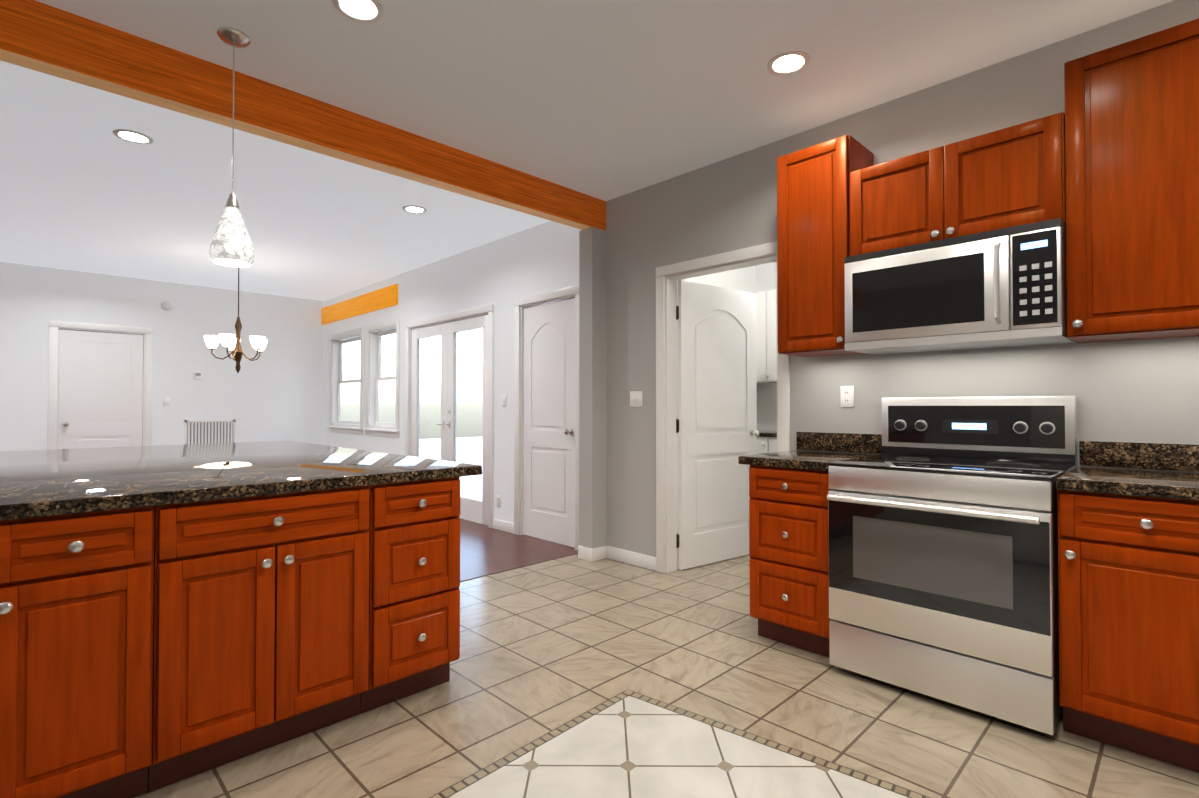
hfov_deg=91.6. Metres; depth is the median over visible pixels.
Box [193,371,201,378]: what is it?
thermostat
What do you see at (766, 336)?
wall cabinet
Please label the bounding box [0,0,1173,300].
ceiling
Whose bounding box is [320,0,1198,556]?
wall
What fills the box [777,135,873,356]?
upper cabinet
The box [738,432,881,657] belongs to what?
base cabinet
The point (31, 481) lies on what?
island countertop
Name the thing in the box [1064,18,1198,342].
upper cabinet
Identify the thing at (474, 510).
french door
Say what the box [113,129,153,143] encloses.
recessed light
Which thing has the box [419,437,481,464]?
ground
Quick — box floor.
[135,474,1198,797]
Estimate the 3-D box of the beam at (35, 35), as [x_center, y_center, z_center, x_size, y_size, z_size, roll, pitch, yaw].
[-2.102,-1.448,2.476,5.951,0.236,0.105,1,-1,-45]
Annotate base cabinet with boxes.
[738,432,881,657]
[757,430,776,453]
[1056,441,1198,771]
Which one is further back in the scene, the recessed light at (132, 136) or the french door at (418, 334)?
the french door at (418, 334)
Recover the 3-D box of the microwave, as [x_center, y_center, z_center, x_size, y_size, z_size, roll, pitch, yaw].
[1.593,-0.461,2.633,0.448,0.447,0.824,1,-1,-45]
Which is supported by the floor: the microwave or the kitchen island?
the kitchen island
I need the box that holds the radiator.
[184,419,235,443]
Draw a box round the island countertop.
[0,441,481,516]
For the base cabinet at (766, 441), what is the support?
on the floor
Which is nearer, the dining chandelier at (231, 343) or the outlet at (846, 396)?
the outlet at (846, 396)
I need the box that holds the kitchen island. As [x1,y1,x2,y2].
[0,473,471,797]
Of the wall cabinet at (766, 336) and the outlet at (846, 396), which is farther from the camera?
the wall cabinet at (766, 336)
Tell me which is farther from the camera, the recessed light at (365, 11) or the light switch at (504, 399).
the light switch at (504, 399)
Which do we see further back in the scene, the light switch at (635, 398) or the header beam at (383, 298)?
the header beam at (383, 298)
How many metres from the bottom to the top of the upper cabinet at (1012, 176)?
0.432 m
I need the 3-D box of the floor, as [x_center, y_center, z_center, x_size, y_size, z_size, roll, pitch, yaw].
[-1.626,1.263,3.757,8.720,0.104,12.778,1,-1,-45]
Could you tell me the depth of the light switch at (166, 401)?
7.45 m
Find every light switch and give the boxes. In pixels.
[163,397,169,405]
[502,394,506,405]
[630,391,641,406]
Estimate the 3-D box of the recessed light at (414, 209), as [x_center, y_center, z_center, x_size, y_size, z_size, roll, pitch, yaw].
[-1.499,-1.533,4.719,0.190,0.006,0.190,1,-1,-45]
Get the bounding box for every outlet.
[496,495,500,507]
[840,386,853,406]
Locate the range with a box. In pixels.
[827,396,1076,734]
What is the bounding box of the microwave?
[844,218,1075,354]
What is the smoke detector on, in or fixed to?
attached to the wall at (275, 396)
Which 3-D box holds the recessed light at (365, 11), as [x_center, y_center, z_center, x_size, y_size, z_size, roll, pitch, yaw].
[-0.963,-1.565,2.326,0.190,0.006,0.190,1,-1,-45]
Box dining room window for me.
[326,319,399,437]
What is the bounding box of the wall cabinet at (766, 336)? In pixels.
[754,289,776,383]
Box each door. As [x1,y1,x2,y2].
[58,329,142,448]
[411,323,446,460]
[446,315,487,524]
[523,298,574,547]
[676,280,759,569]
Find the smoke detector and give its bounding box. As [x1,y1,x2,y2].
[161,300,173,310]
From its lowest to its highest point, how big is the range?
1.182 m
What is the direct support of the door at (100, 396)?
in the wall at (275, 396)
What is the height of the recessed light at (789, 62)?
0.006 m
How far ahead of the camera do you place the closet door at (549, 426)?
5.03 m
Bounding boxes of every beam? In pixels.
[0,0,605,230]
[321,284,397,324]
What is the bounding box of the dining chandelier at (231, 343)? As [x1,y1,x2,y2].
[204,267,266,372]
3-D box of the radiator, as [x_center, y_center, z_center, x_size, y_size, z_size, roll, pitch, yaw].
[-5.194,0.538,7.780,0.580,0.520,0.012,1,-1,-45]
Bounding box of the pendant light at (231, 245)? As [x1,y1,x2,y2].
[209,27,254,266]
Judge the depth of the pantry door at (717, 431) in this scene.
4.35 m
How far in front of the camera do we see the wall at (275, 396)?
7.57 m
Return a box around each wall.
[0,262,323,450]
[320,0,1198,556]
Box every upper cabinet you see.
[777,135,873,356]
[850,112,1065,255]
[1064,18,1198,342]
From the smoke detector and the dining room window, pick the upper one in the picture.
the smoke detector
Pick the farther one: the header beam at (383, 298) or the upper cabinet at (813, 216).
the header beam at (383, 298)
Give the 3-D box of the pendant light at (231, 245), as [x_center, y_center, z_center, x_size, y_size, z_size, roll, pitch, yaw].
[-1.577,-1.074,2.506,0.166,0.984,0.166,1,-1,-45]
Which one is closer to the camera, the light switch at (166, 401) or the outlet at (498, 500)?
the outlet at (498, 500)
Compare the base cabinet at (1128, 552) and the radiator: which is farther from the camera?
the radiator
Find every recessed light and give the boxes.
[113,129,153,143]
[332,0,383,22]
[402,205,426,213]
[767,51,809,74]

